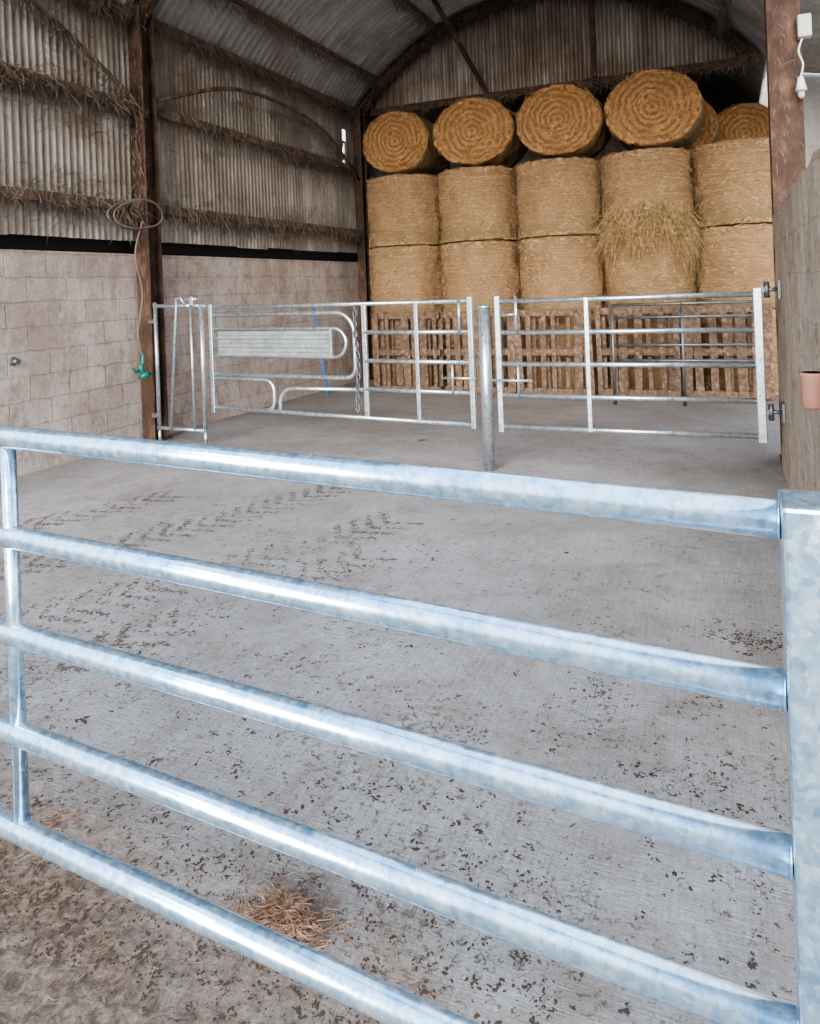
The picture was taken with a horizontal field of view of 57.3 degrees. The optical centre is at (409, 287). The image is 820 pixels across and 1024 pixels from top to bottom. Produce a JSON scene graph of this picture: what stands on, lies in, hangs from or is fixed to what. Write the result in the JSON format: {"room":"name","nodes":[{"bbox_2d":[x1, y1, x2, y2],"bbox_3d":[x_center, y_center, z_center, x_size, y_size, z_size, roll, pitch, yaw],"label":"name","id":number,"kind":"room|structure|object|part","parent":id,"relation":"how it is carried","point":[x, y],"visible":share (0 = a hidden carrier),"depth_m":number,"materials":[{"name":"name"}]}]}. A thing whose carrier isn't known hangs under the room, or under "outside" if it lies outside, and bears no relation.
{"room":"farm building","nodes":[
{"label":"farm building","id":0,"kind":"room"},
{"bbox_2d":[0,249,372,481],"bbox_3d":[-2.013,0.612,10.545,0.220,2.030,15.400,-2,0,23],"label":"wall","id":1,"kind":"structure","parent":0,"point":[71,319],"depth_m":7.90,"materials":[{"name":"concrete"}]},
{"bbox_2d":[9,357,20,365],"bbox_3d":[-3.517,0.654,6.675,0.090,0.080,0.080,-2,0,23],"label":"pipe stub","id":2,"kind":"object","parent":1,"relation":"attached to","point":[13,361],"visible":1,"depth_m":6.65,"materials":[{"name":"silver metal"}]},
{"bbox_2d":[0,234,357,261],"bbox_3d":[-2.142,-0.589,10.580,0.040,0.500,15.400,-2,0,23],"label":"gap","id":3,"kind":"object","parent":1,"relation":"attached to","point":[10,241],"depth_m":8.87,"materials":[{"name":"black"}]},
{"bbox_2d":[0,0,450,176],"bbox_3d":[-2.068,-2.504,10.517,0.066,1.238,15.400,-2,0,23],"label":"cladding","id":4,"kind":"object","parent":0,"point":[25,44],"visible":0.33,"depth_m":8.81,"materials":[{"name":"grey metal"}]},
{"bbox_2d":[0,358,796,1023],"bbox_3d":[2.135,1.570,8.683,14.000,0.200,16.000,-2,0,23],"label":"floor","id":5,"kind":"structure","parent":0,"point":[715,567],"depth_m":2.72,"materials":[{"name":"concrete"}]},
{"bbox_2d":[20,555,66,574],"bbox_3d":[-2.205,1.634,4.465,0.243,0.005,0.419,-2,0,-40],"label":"print","id":6,"kind":"object","parent":5,"relation":"on","point":[60,567],"depth_m":4.42},
{"bbox_2d":[53,661,90,672],"bbox_3d":[-1.438,1.604,3.168,0.115,0.005,0.178,-2,0,-40],"label":"print","id":7,"kind":"object","parent":5,"relation":"on","point":[66,668],"depth_m":3.17},
{"bbox_2d":[39,589,109,623],"bbox_3d":[-1.688,1.614,3.759,0.304,0.005,0.421,-2,0,-40],"label":"print","id":8,"kind":"object","parent":5,"relation":"on","point":[97,612],"depth_m":3.72},
{"bbox_2d":[20,489,189,529],"bbox_3d":[-2.240,1.635,5.549,1.147,0.005,0.380,-2,0,-40],"label":"print","id":9,"kind":"object","parent":5,"relation":"on","point":[154,493],"depth_m":5.50},
{"bbox_2d":[95,582,118,603],"bbox_3d":[-1.591,1.610,3.949,0.170,0.005,0.258,-2,0,-40],"label":"print","id":10,"kind":"object","parent":5,"relation":"on","point":[116,585],"depth_m":3.94},
{"bbox_2d":[88,620,169,654],"bbox_3d":[-1.282,1.599,3.400,0.260,0.005,0.373,-2,0,-40],"label":"print","id":11,"kind":"object","parent":5,"relation":"on","point":[98,636],"depth_m":3.40},
{"bbox_2d":[138,614,156,635],"bbox_3d":[-1.230,1.597,3.545,0.127,0.005,0.249,-2,0,-40],"label":"print","id":12,"kind":"object","parent":5,"relation":"on","point":[148,625],"depth_m":3.55},
{"bbox_2d":[124,4,171,439],"bbox_3d":[-2.881,-0.691,8.155,0.356,4.700,0.338,-2,0,23],"label":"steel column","id":13,"kind":"structure","parent":5,"relation":"on","point":[150,431],"depth_m":8.17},
{"bbox_2d":[15,0,140,111],"bbox_3d":[-3.341,-2.422,6.966,0.254,1.175,2.283,-2,0,23],"label":"brace","id":14,"kind":"object","parent":13,"relation":"attached to","point":[54,25],"visible":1,"depth_m":7.16,"materials":[{"name":"brown wood"}]},
{"bbox_2d":[130,0,159,24],"bbox_3d":[-0.115,-3.740,6.870,6.554,1.772,0.291,-2,0,23],"label":"rib","id":15,"kind":"object","parent":13,"relation":"attached to","point":[147,7],"visible":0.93,"depth_m":8.11,"materials":[{"name":"wood"}]},
{"bbox_2d":[188,0,390,93],"bbox_3d":[-2.516,-3.304,8.122,0.559,0.458,10.666,-2,0,23],"label":"purlin","id":16,"kind":"structure","parent":15,"relation":"attached to","point":[271,21],"depth_m":10.35,"materials":[{"name":"brown wood"}]},
{"bbox_2d":[380,0,447,42],"bbox_3d":[-1.556,-4.028,7.776,0.542,0.484,10.803,-2,0,23],"label":"roof purlin","id":17,"kind":"structure","parent":15,"relation":"attached to","point":[410,4],"depth_m":11.59,"materials":[{"name":"brown wood"}]},
{"bbox_2d":[511,0,527,10],"bbox_3d":[-0.207,-4.405,7.168,0.486,0.474,10.754,-2,0,23],"label":"purlin","id":18,"kind":"structure","parent":15,"relation":"attached to","point":[513,0],"depth_m":11.76,"materials":[{"name":"brown wood"}]},
{"bbox_2d":[139,30,155,410],"bbox_3d":[-2.802,-0.719,8.000,0.027,4.050,0.028,-2,0,23],"label":"conduit pipe","id":19,"kind":"object","parent":13,"relation":"attached to","point":[140,33],"visible":0.99,"depth_m":7.99,"materials":[{"name":"metal"}]},
{"bbox_2d":[0,0,377,253],"bbox_3d":[-1.981,-1.779,10.492,0.300,2.724,15.400,-2,0,23],"label":"cladding","id":20,"kind":"object","parent":13,"relation":"attached to","point":[74,153],"visible":0.76,"depth_m":8.57,"materials":[{"name":"grey metal"}]},
{"bbox_2d":[0,60,146,126],"bbox_3d":[-3.852,-1.783,5.790,0.411,0.420,5.282,-2,0,23],"label":"wall rail","id":21,"kind":"object","parent":20,"relation":"attached to","point":[45,83],"visible":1,"depth_m":7.14,"materials":[{"name":"brown wood"}]},
{"bbox_2d":[0,185,161,234],"bbox_3d":[-3.830,-0.704,5.835,0.445,0.400,5.350,-2,0,23],"label":"wall rail","id":22,"kind":"object","parent":20,"relation":"attached to","point":[131,211],"visible":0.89,"depth_m":7.24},
{"bbox_2d":[107,199,162,378],"bbox_3d":[-2.794,0.003,7.726,0.140,1.869,0.837,-2,0,23],"label":"hose line","id":23,"kind":"object","parent":22,"relation":"hanging from","point":[143,374],"visible":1,"depth_m":7.72,"materials":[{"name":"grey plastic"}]},
{"bbox_2d":[47,0,140,32],"bbox_3d":[-3.881,-2.789,5.781,0.435,0.406,5.271,-2,0,23],"label":"wall rail","id":24,"kind":"object","parent":20,"relation":"attached to","point":[112,8],"visible":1,"depth_m":7.71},
{"bbox_2d":[143,18,358,120],"bbox_3d":[-1.903,-2.861,10.579,0.489,0.413,5.450,-2,0,23],"label":"wall rail","id":25,"kind":"object","parent":20,"relation":"attached to","point":[226,57],"visible":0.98,"depth_m":9.92,"materials":[{"name":"brown wood"}]},
{"bbox_2d":[149,105,358,177],"bbox_3d":[-1.881,-1.867,10.534,0.386,0.402,5.286,-2,0,24],"label":"wall rail","id":26,"kind":"object","parent":20,"relation":"attached to","point":[298,156],"visible":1,"depth_m":10.11,"materials":[{"name":"brown wood"}]},
{"bbox_2d":[156,87,359,180],"bbox_3d":[-1.827,-2.193,10.532,0.236,0.923,4.943,-2,0,23],"label":"brace","id":27,"kind":"object","parent":20,"relation":"attached to","point":[212,89],"visible":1,"depth_m":10.39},
{"bbox_2d":[151,205,366,247],"bbox_3d":[-1.807,-0.764,10.600,0.426,0.433,5.319,-2,0,24],"label":"wall rail","id":28,"kind":"object","parent":20,"relation":"attached to","point":[349,233],"visible":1,"depth_m":10.03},
{"bbox_2d":[118,577,188,601],"bbox_3d":[-1.395,1.603,3.986,0.292,0.005,0.404,-2,0,-40],"label":"print","id":29,"kind":"object","parent":5,"relation":"on","point":[137,582],"depth_m":3.96},
{"bbox_2d":[164,607,178,626],"bbox_3d":[-1.140,1.593,3.627,0.123,0.005,0.191,-2,0,-40],"label":"print","id":30,"kind":"object","parent":5,"relation":"on","point":[176,611],"depth_m":3.64},
{"bbox_2d":[148,296,211,444],"bbox_3d":[-2.433,0.865,7.844,0.730,1.556,0.105,-2,0,23],"label":"yoke","id":31,"kind":"object","parent":5,"relation":"on","point":[191,300],"visible":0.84,"depth_m":7.80,"materials":[{"name":"silver metal"}]},
{"bbox_3d":[-2.422,0.187,7.842,0.661,0.050,0.039,-2,0,23],"label":"rail","id":32,"kind":"part","parent":31,"relation":"part of","materials":[{"name":"silver metal"}]},
{"bbox_3d":[-2.382,1.477,7.846,0.641,0.050,0.039,-2,0,23],"label":"rail","id":33,"kind":"part","parent":31,"relation":"part of","materials":[{"name":"silver metal"}]},
{"bbox_2d":[0,696,365,1000],"bbox_3d":[-1.158,1.571,2.208,1.737,0.044,1.576,-2,0,23],"label":"clump","id":34,"kind":"object","parent":5,"relation":"on","point":[62,818],"visible":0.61,"depth_m":2.22,"materials":[{"name":"brown plant"}]},
{"bbox_2d":[117,495,286,546],"bbox_3d":[-1.348,1.601,5.156,1.297,0.005,0.437,-2,0,-40],"label":"print","id":35,"kind":"object","parent":5,"relation":"on","point":[280,496],"depth_m":5.06},
{"bbox_2d":[241,544,289,570],"bbox_3d":[-0.836,1.582,4.379,0.298,0.005,0.438,-2,0,-40],"label":"print","id":36,"kind":"object","parent":5,"relation":"on","point":[248,563],"depth_m":4.37},
{"bbox_2d":[175,860,399,1009],"bbox_3d":[-0.298,1.531,1.841,0.531,0.058,0.444,-2,0,-5],"label":"clump","id":37,"kind":"object","parent":5,"relation":"on","point":[282,919],"visible":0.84,"depth_m":1.85,"materials":[{"name":"beige plant"}]},
{"bbox_2d":[288,485,349,508],"bbox_3d":[-0.749,1.578,5.709,0.589,0.005,0.410,-2,0,-40],"label":"print","id":38,"kind":"object","parent":5,"relation":"on","point":[319,486],"depth_m":5.76},
{"bbox_2d":[312,307,328,395],"bbox_3d":[-1.348,0.927,11.272,0.036,1.358,0.361,-2,0,-40],"label":"pole","id":39,"kind":"object","parent":5,"relation":"on","point":[313,308],"visible":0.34,"depth_m":11.21,"materials":[{"name":"plastic"}]},
{"bbox_2d":[297,511,405,580],"bbox_3d":[-0.338,1.563,4.584,1.076,0.005,0.797,-2,0,-40],"label":"print","id":40,"kind":"object","parent":5,"relation":"on","point":[386,522],"depth_m":4.53},
{"bbox_2d":[352,106,374,379],"bbox_3d":[-0.804,-0.770,12.964,0.170,4.700,0.280,-2,0,23],"label":"steel column","id":41,"kind":"structure","parent":5,"relation":"on","point":[360,161],"depth_m":12.89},
{"bbox_2d":[356,0,758,115],"bbox_3d":[1.921,-3.847,11.748,6.421,1.712,0.308,-2,0,23],"label":"rib","id":42,"kind":"object","parent":41,"relation":"attached to","point":[694,16],"visible":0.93,"depth_m":12.02,"materials":[{"name":"metal"}]},
{"bbox_2d":[631,0,649,15],"bbox_3d":[1.491,-4.152,6.496,0.464,0.470,10.844,-2,0,23],"label":"purlin","id":43,"kind":"structure","parent":42,"relation":"attached to","point":[638,3],"depth_m":11.14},
{"bbox_2d":[710,0,740,44],"bbox_3d":[2.514,-3.510,6.061,0.483,0.430,10.825,-2,0,23],"label":"roof purlin","id":44,"kind":"structure","parent":42,"relation":"attached to","point":[720,22],"depth_m":10.09,"materials":[{"name":"brown wood"}]},
{"bbox_2d":[0,440,794,1023],"bbox_3d":[-0.611,1.572,4.979,5.914,0.004,6.246,-2,0,23],"label":"muck flecks","id":45,"kind":"object","parent":5,"relation":"on","point":[67,925],"visible":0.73,"depth_m":2.04,"materials":[{"name":"brown soil"}]},
{"bbox_2d":[373,311,443,389],"bbox_3d":[-0.015,0.947,11.120,1.078,1.206,0.144,-2,0,24],"label":"wooden pallet","id":46,"kind":"object","parent":5,"relation":"on","point":[403,350],"visible":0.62,"depth_m":11.08,"materials":[{"name":"brown wood"}]},
{"bbox_2d":[371,317,446,385],"bbox_3d":[0.015,0.999,12.178,1.250,1.110,1.260,-2,0,23],"label":"hay bale","id":47,"kind":"object","parent":5,"relation":"on","point":[444,345],"visible":0.14,"depth_m":11.72,"materials":[{"name":"plant"}]},
{"bbox_2d":[369,245,443,316],"bbox_3d":[-0.019,-0.111,12.178,1.269,1.106,1.250,-2,0,23],"label":"hay bale","id":48,"kind":"object","parent":47,"relation":"on","point":[412,272],"visible":0.7,"depth_m":11.65,"materials":[{"name":"plant"}]},
{"bbox_2d":[366,173,444,248],"bbox_3d":[-0.062,-1.220,12.189,1.260,1.110,1.250,-2,0,23],"label":"hay bale","id":49,"kind":"object","parent":48,"relation":"on","point":[403,209],"visible":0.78,"depth_m":11.66,"materials":[{"name":"plant"}]},
{"bbox_2d":[362,111,448,175],"bbox_3d":[-0.034,-2.263,12.037,1.150,0.993,1.191,-2,0,23],"label":"hay bale","id":50,"kind":"object","parent":49,"relation":"on","point":[398,143],"visible":0.96,"depth_m":11.56,"materials":[{"name":"plant"}]},
{"bbox_2d":[0,425,819,1023],"bbox_3d":[-0.786,0.938,1.698,3.156,1.285,0.105,-2,0,26],"label":"gate","id":51,"kind":"object","parent":5,"relation":"on","point":[793,518],"visible":1,"depth_m":1.27,"materials":[{"name":"silver metal"}]},
{"bbox_3d":[-0.794,1.292,1.721,3.007,0.103,0.053,-2,0,27],"label":"rail","id":52,"kind":"part","parent":51,"relation":"part of","materials":[{"name":"silver metal"}]},
{"bbox_3d":[-0.829,0.352,1.721,3.007,0.093,0.053,-2,0,27],"label":"rail","id":53,"kind":"part","parent":51,"relation":"part of","materials":[{"name":"silver metal"}]},
{"bbox_3d":[-0.820,0.590,1.721,3.007,0.093,0.053,-2,0,27],"label":"rail","id":54,"kind":"part","parent":51,"relation":"part of","materials":[{"name":"silver metal"}]},
{"bbox_3d":[-0.811,0.822,1.721,3.007,0.093,0.053,-2,0,27],"label":"rail","id":55,"kind":"part","parent":51,"relation":"part of","materials":[{"name":"silver metal"}]},
{"bbox_3d":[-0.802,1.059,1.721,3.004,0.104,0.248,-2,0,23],"label":"rail","id":56,"kind":"part","parent":51,"relation":"part of","materials":[{"name":"silver metal"}]},
{"bbox_2d":[442,310,516,393],"bbox_3d":[1.009,0.913,10.716,1.080,1.185,0.144,-2,0,23],"label":"wooden pallet","id":57,"kind":"object","parent":5,"relation":"on","point":[460,350],"visible":0.57,"depth_m":10.69,"materials":[{"name":"brown wood"}]},
{"bbox_2d":[444,317,525,385],"bbox_3d":[1.168,0.956,11.699,1.266,1.110,1.268,-2,0,23],"label":"hay bale","id":58,"kind":"object","parent":5,"relation":"on","point":[504,318],"visible":0.09,"depth_m":11.35,"materials":[{"name":"plant"}]},
{"bbox_2d":[441,240,523,311],"bbox_3d":[1.123,-0.151,11.688,1.250,1.106,1.256,-2,0,23],"label":"hay bale","id":59,"kind":"object","parent":58,"relation":"on","point":[482,270],"visible":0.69,"depth_m":11.16,"materials":[{"name":"plant"}]},
{"bbox_2d":[438,165,519,244],"bbox_3d":[1.078,-1.263,11.683,1.250,1.110,1.250,-2,0,23],"label":"hay bale","id":60,"kind":"object","parent":59,"relation":"on","point":[478,203],"visible":0.93,"depth_m":11.16,"materials":[{"name":"plant"}]},
{"bbox_2d":[432,97,527,167],"bbox_3d":[1.117,-2.328,11.542,1.289,1.018,1.194,-2,0,23],"label":"hay bale","id":61,"kind":"object","parent":60,"relation":"on","point":[475,131],"visible":0.98,"depth_m":11.07,"materials":[{"name":"plant"}]},
{"bbox_2d":[477,305,495,471],"bbox_3d":[0.642,0.834,6.285,0.108,1.385,0.108,-2,0,23],"label":"gate post","id":62,"kind":"object","parent":5,"relation":"on","point":[483,310],"visible":0.99,"depth_m":6.24,"materials":[{"name":"silver metal"}]},
{"bbox_2d":[208,296,477,428],"bbox_3d":[-0.747,0.679,7.043,3.013,1.120,0.102,-2,0,30],"label":"gate","id":63,"kind":"object","parent":62,"relation":"attached to","point":[236,342],"visible":1,"depth_m":7.08,"materials":[{"name":"silver metal"}]},
{"bbox_3d":[-1.349,0.542,7.377,1.426,0.270,0.040,-2,0,29],"label":"sheet panel","id":64,"kind":"part","parent":63,"relation":"part of","materials":[{"name":"silver metal"}]},
{"bbox_3d":[-0.782,0.157,7.060,2.905,0.045,0.039,-2,0,29],"label":"rail","id":65,"kind":"part","parent":63,"relation":"part of","materials":[{"name":"silver metal"}]},
{"bbox_3d":[-0.743,1.199,7.060,2.905,0.060,0.039,-2,0,29],"label":"rail","id":66,"kind":"part","parent":63,"relation":"part of","materials":[{"name":"silver metal"}]},
{"bbox_3d":[-0.484,0.644,6.861,0.051,0.987,0.054,-2,0,-22],"label":"chain","id":67,"kind":"part","parent":63,"relation":"part of","materials":[{"name":"silver metal"}]},
{"bbox_3d":[0.042,0.389,6.612,1.045,0.040,0.039,-2,0,29],"label":"rail","id":68,"kind":"part","parent":63,"relation":"part of","materials":[{"name":"silver metal"}]},
{"bbox_3d":[0.052,0.648,6.612,1.045,0.040,0.039,-2,0,29],"label":"rail","id":69,"kind":"part","parent":63,"relation":"part of","materials":[{"name":"silver metal"}]},
{"bbox_3d":[0.061,0.908,6.612,1.045,0.040,0.039,-2,0,29],"label":"rail","id":70,"kind":"part","parent":63,"relation":"part of","materials":[{"name":"silver metal"}]},
{"bbox_2d":[513,308,595,394],"bbox_3d":[1.974,0.878,10.271,1.083,1.177,0.144,-2,0,22],"label":"wooden pallet","id":71,"kind":"object","parent":5,"relation":"on","point":[530,351],"visible":0.8,"depth_m":10.25,"materials":[{"name":"brown wood"}]},
{"bbox_2d":[522,311,608,389],"bbox_3d":[2.324,0.911,11.203,1.269,1.106,1.250,-2,0,23],"label":"hay bale","id":72,"kind":"object","parent":5,"relation":"on","point":[562,319],"visible":0.23,"depth_m":10.68,"materials":[{"name":"plant"}]},
{"bbox_2d":[519,235,605,311],"bbox_3d":[2.273,-0.198,11.203,1.250,1.110,1.260,-2,0,23],"label":"hay bale","id":73,"kind":"object","parent":72,"relation":"on","point":[550,266],"visible":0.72,"depth_m":10.68,"materials":[{"name":"plant"}]},
{"bbox_2d":[516,156,602,239],"bbox_3d":[2.221,-1.307,11.197,1.269,1.106,1.250,-2,0,23],"label":"hay bale","id":74,"kind":"object","parent":73,"relation":"on","point":[553,195],"visible":0.91,"depth_m":10.67,"materials":[{"name":"plant"}]},
{"bbox_2d":[516,83,610,158],"bbox_3d":[2.280,-2.385,11.047,1.253,1.046,1.193,-2,0,23],"label":"hay bale","id":75,"kind":"object","parent":74,"relation":"on","point":[562,120],"visible":1,"depth_m":10.57,"materials":[{"name":"plant"}]},
{"bbox_2d":[595,306,681,396],"bbox_3d":[3.000,0.833,9.865,1.058,1.208,0.144,-2,0,24],"label":"wooden pallet","id":76,"kind":"object","parent":5,"relation":"on","point":[671,387],"visible":0.83,"depth_m":9.81,"materials":[{"name":"brown wood"}]},
{"bbox_2d":[606,310,695,392],"bbox_3d":[3.470,0.871,10.725,1.250,1.106,1.256,-2,0,23],"label":"hay bale","id":77,"kind":"object","parent":5,"relation":"on","point":[630,322],"visible":0.2,"depth_m":10.19,"materials":[{"name":"plant"}]},
{"bbox_2d":[604,230,697,309],"bbox_3d":[3.426,-0.241,10.722,1.268,1.110,1.266,-2,0,23],"label":"hay bale","id":78,"kind":"object","parent":77,"relation":"on","point":[630,279],"visible":0.48,"depth_m":10.21,"materials":[{"name":"plant"}]},
{"bbox_2d":[583,147,717,280],"bbox_3d":[3.217,-0.882,10.388,1.782,2.024,1.731,-2,0,-18],"label":"hay bale","id":79,"kind":"object","parent":78,"relation":"on","point":[647,191],"visible":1,"depth_m":10.15,"materials":[{"name":"plant"}]},
{"bbox_2d":[604,69,704,150],"bbox_3d":[3.449,-2.435,10.549,1.308,1.076,1.208,-2,0,23],"label":"hay bale","id":80,"kind":"object","parent":79,"relation":"on","point":[660,108],"visible":0.98,"depth_m":10.06,"materials":[{"name":"plant"}]},
{"bbox_2d":[610,300,754,405],"bbox_3d":[3.299,0.796,9.044,1.690,1.259,0.042,-2,0,23],"label":"metal hurdle","id":81,"kind":"object","parent":5,"relation":"on","point":[681,316],"visible":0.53,"depth_m":9.04,"materials":[{"name":"silver metal"}]},
{"bbox_3d":[3.276,0.186,9.044,1.650,0.038,0.036,-2,0,23],"label":"rail","id":82,"kind":"part","parent":81,"relation":"part of","materials":[{"name":"silver metal"}]},
{"bbox_3d":[3.282,0.346,9.044,1.650,0.038,0.036,-2,0,23],"label":"rail","id":83,"kind":"part","parent":81,"relation":"part of","materials":[{"name":"silver metal"}]},
{"bbox_3d":[3.302,0.875,9.044,1.650,0.038,0.036,-2,0,23],"label":"rail","id":84,"kind":"part","parent":81,"relation":"part of","materials":[{"name":"grey metal"}]},
{"bbox_3d":[3.295,0.685,9.044,1.650,0.038,0.036,-2,0,23],"label":"rail","id":85,"kind":"part","parent":81,"relation":"part of","materials":[{"name":"silver metal"}]},
{"bbox_2d":[683,303,774,399],"bbox_3d":[3.978,0.801,9.415,1.057,1.206,0.144,-2,0,23],"label":"wooden pallet","id":86,"kind":"object","parent":5,"relation":"on","point":[746,390],"visible":0.61,"depth_m":9.35,"materials":[{"name":"brown wood"}]},
{"bbox_2d":[700,308,778,394],"bbox_3d":[4.613,0.824,10.215,1.260,1.110,1.250,-2,0,23],"label":"hay bale","id":87,"kind":"object","parent":5,"relation":"on","point":[703,321],"visible":0.12,"depth_m":9.86,"materials":[{"name":"plant"}]},
{"bbox_2d":[695,223,775,308],"bbox_3d":[4.574,-0.285,10.228,1.250,1.106,1.269,-2,0,23],"label":"hay bale","id":88,"kind":"object","parent":87,"relation":"on","point":[743,258],"visible":0.51,"depth_m":9.74,"materials":[{"name":"plant"}]},
{"bbox_2d":[692,137,771,229],"bbox_3d":[4.528,-1.394,10.220,1.250,1.110,1.260,-2,0,23],"label":"hay bale","id":89,"kind":"object","parent":88,"relation":"on","point":[732,181],"visible":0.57,"depth_m":9.72,"materials":[{"name":"plant"}]},
{"bbox_2d":[764,0,805,462],"bbox_3d":[3.074,-0.917,6.136,0.302,4.700,0.424,-2,0,23],"label":"steel column","id":90,"kind":"structure","parent":5,"relation":"on","point":[786,115],"depth_m":6.05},
{"bbox_2d":[795,76,806,98],"bbox_3d":[3.092,-1.584,5.930,0.090,0.170,0.090,-2,0,23],"label":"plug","id":91,"kind":"object","parent":90,"relation":"hanging from","point":[801,87],"visible":1,"depth_m":5.91,"materials":[{"name":"white plastic"}]},
{"bbox_3d":[3.091,-1.614,5.930,0.090,0.110,0.090,-2,0,23],"label":"lamp shade","id":92,"kind":"part","parent":91,"relation":"part of","materials":[{"name":"white plastic"}]},
{"bbox_3d":[3.094,-1.529,5.930,0.050,0.060,0.050,-2,0,23],"label":"bulb","id":93,"kind":"part","parent":91,"relation":"part of","materials":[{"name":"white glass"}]},
{"bbox_2d":[796,13,811,75],"bbox_3d":[3.123,-1.914,5.940,0.107,0.492,0.107,-2,0,23],"label":"junction box","id":94,"kind":"object","parent":90,"relation":"attached to","point":[803,21],"visible":1,"depth_m":5.90,"materials":[{"name":"grey plastic"}]},
{"bbox_3d":[3.932,0.850,11.930,1.260,1.110,1.242,-2,0,23],"label":"hay bale","id":95,"kind":"object","parent":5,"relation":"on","visible":0},
{"bbox_3d":[3.882,-0.258,11.933,1.242,1.110,1.242,-2,0,23],"label":"hay bale","id":96,"kind":"object","parent":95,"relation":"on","visible":0},
{"bbox_3d":[3.846,-1.368,11.923,1.240,1.107,1.274,-2,0,23],"label":"hay bale","id":97,"kind":"object","parent":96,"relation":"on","visible":0},
{"bbox_2d":[683,97,719,165],"bbox_3d":[4.225,-2.445,11.849,1.251,1.024,1.188,-2,0,23],"label":"hay bale","id":98,"kind":"object","parent":97,"relation":"on","point":[709,132],"visible":0.15,"depth_m":11.19,"materials":[{"name":"plant"}]},
{"bbox_3d":[5.717,0.782,12.549,1.260,1.110,1.242,-2,0,23],"label":"hay bale","id":99,"kind":"object","parent":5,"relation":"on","visible":0},
{"bbox_3d":[5.666,-0.326,12.551,1.242,1.110,1.242,-2,0,23],"label":"hay bale","id":100,"kind":"object","parent":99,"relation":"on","visible":0},
{"bbox_3d":[5.631,-1.436,12.542,1.240,1.107,1.274,-2,0,23],"label":"hay bale","id":101,"kind":"object","parent":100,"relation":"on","visible":0},
{"bbox_2d":[717,103,768,141],"bbox_3d":[5.600,-2.496,12.542,1.257,1.024,1.203,-2,0,23],"label":"hay bale","id":102,"kind":"object","parent":101,"relation":"on","point":[748,120],"visible":0.32,"depth_m":12.05,"materials":[{"name":"plant"}]},
{"bbox_2d":[117,0,766,124],"bbox_3d":[0.841,-3.936,9.200,6.665,1.660,15.500,-2,0,23],"label":"ceiling","id":103,"kind":"structure","parent":0,"point":[371,36],"depth_m":11.01,"materials":[{"name":"grey metal"}]},
{"bbox_2d":[367,0,758,114],"bbox_3d":[2.038,-3.955,12.005,6.400,1.610,0.084,-2,0,23],"label":"wall","id":104,"kind":"structure","parent":0,"point":[537,44],"depth_m":11.93,"materials":[{"name":"grey metal"}]},
{"bbox_2d":[369,55,755,117],"bbox_3d":[2.115,-2.999,11.770,6.263,0.427,0.368,-2,0,23],"label":"tie","id":105,"kind":"object","parent":104,"relation":"attached to","point":[715,65],"visible":0.64,"depth_m":11.62,"materials":[{"name":"wood"}]},
{"bbox_2d":[431,0,486,91],"bbox_3d":[0.770,-3.828,11.765,0.060,1.289,1.282,-2,0,44],"label":"strut","id":106,"kind":"object","parent":105,"relation":"attached to","point":[439,9],"visible":1,"depth_m":11.74,"materials":[{"name":"metal"}]},
{"bbox_2d":[589,0,596,77],"bbox_3d":[2.814,-3.947,11.555,0.070,1.394,0.070,-2,0,23],"label":"strut","id":107,"kind":"object","parent":105,"relation":"attached to","point":[591,4],"visible":1,"depth_m":11.52,"materials":[{"name":"metal"}]},
{"bbox_2d":[450,71,767,344],"bbox_3d":[5.567,-1.863,15.753,10.500,6.400,0.200,-2,0,23],"label":"wall","id":108,"kind":"structure","parent":0,"point":[717,101],"depth_m":16.16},
{"bbox_2d":[773,148,819,491],"bbox_3d":[2.169,0.446,3.921,0.231,2.043,4.500,-2,0,23],"label":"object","id":109,"kind":"structure","parent":0,"point":[796,221],"depth_m":4.05,"materials":[{"name":"brown wood"}]},
{"bbox_2d":[492,279,785,442],"bbox_3d":[1.689,0.569,5.827,2.172,1.185,0.102,-2,0,23],"label":"gate","id":110,"kind":"object","parent":109,"relation":"attached to","point":[762,412],"visible":1,"depth_m":5.79,"materials":[{"name":"silver metal"}]},
{"bbox_3d":[1.626,0.078,5.853,1.930,0.040,0.040,-2,0,23],"label":"rail","id":111,"kind":"part","parent":110,"relation":"part of","materials":[{"name":"silver metal"}]},
{"bbox_3d":[1.636,0.338,5.853,1.930,0.040,0.040,-2,0,23],"label":"rail","id":112,"kind":"part","parent":110,"relation":"part of","materials":[{"name":"silver metal"}]},
{"bbox_3d":[1.646,0.598,5.853,1.930,0.040,0.040,-2,0,23],"label":"rail","id":113,"kind":"part","parent":110,"relation":"part of","materials":[{"name":"silver metal"}]},
{"bbox_3d":[1.656,0.858,5.853,1.930,0.040,0.040,-2,0,23],"label":"rail","id":114,"kind":"part","parent":110,"relation":"part of","materials":[{"name":"silver metal"}]},
{"bbox_3d":[1.666,1.117,5.853,1.930,0.040,0.040,-2,0,23],"label":"rail","id":115,"kind":"part","parent":110,"relation":"part of","materials":[{"name":"silver metal"}]},
{"bbox_2d":[799,371,819,408],"bbox_3d":[1.618,0.408,2.991,0.112,0.142,0.094,-2,0,23],"label":"bucket","id":116,"kind":"object","parent":109,"relation":"attached to","point":[810,380],"visible":1,"depth_m":2.96,"materials":[{"name":"pink plastic"}]},
{"bbox_2d":[800,0,819,72],"bbox_3d":[6.399,-3.020,8.095,4.380,0.890,6.200,-2,0,23],"label":"ceiling","id":117,"kind":"structure","parent":0,"point":[810,47],"depth_m":10.11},
{"bbox_2d":[802,73,819,167],"bbox_3d":[8.122,-1.159,10.870,4.300,4.800,0.100,-2,0,23],"label":"wall","id":118,"kind":"structure","parent":0,"point":[811,100],"depth_m":11.60,"materials":[{"name":"white paint"}]}
]}

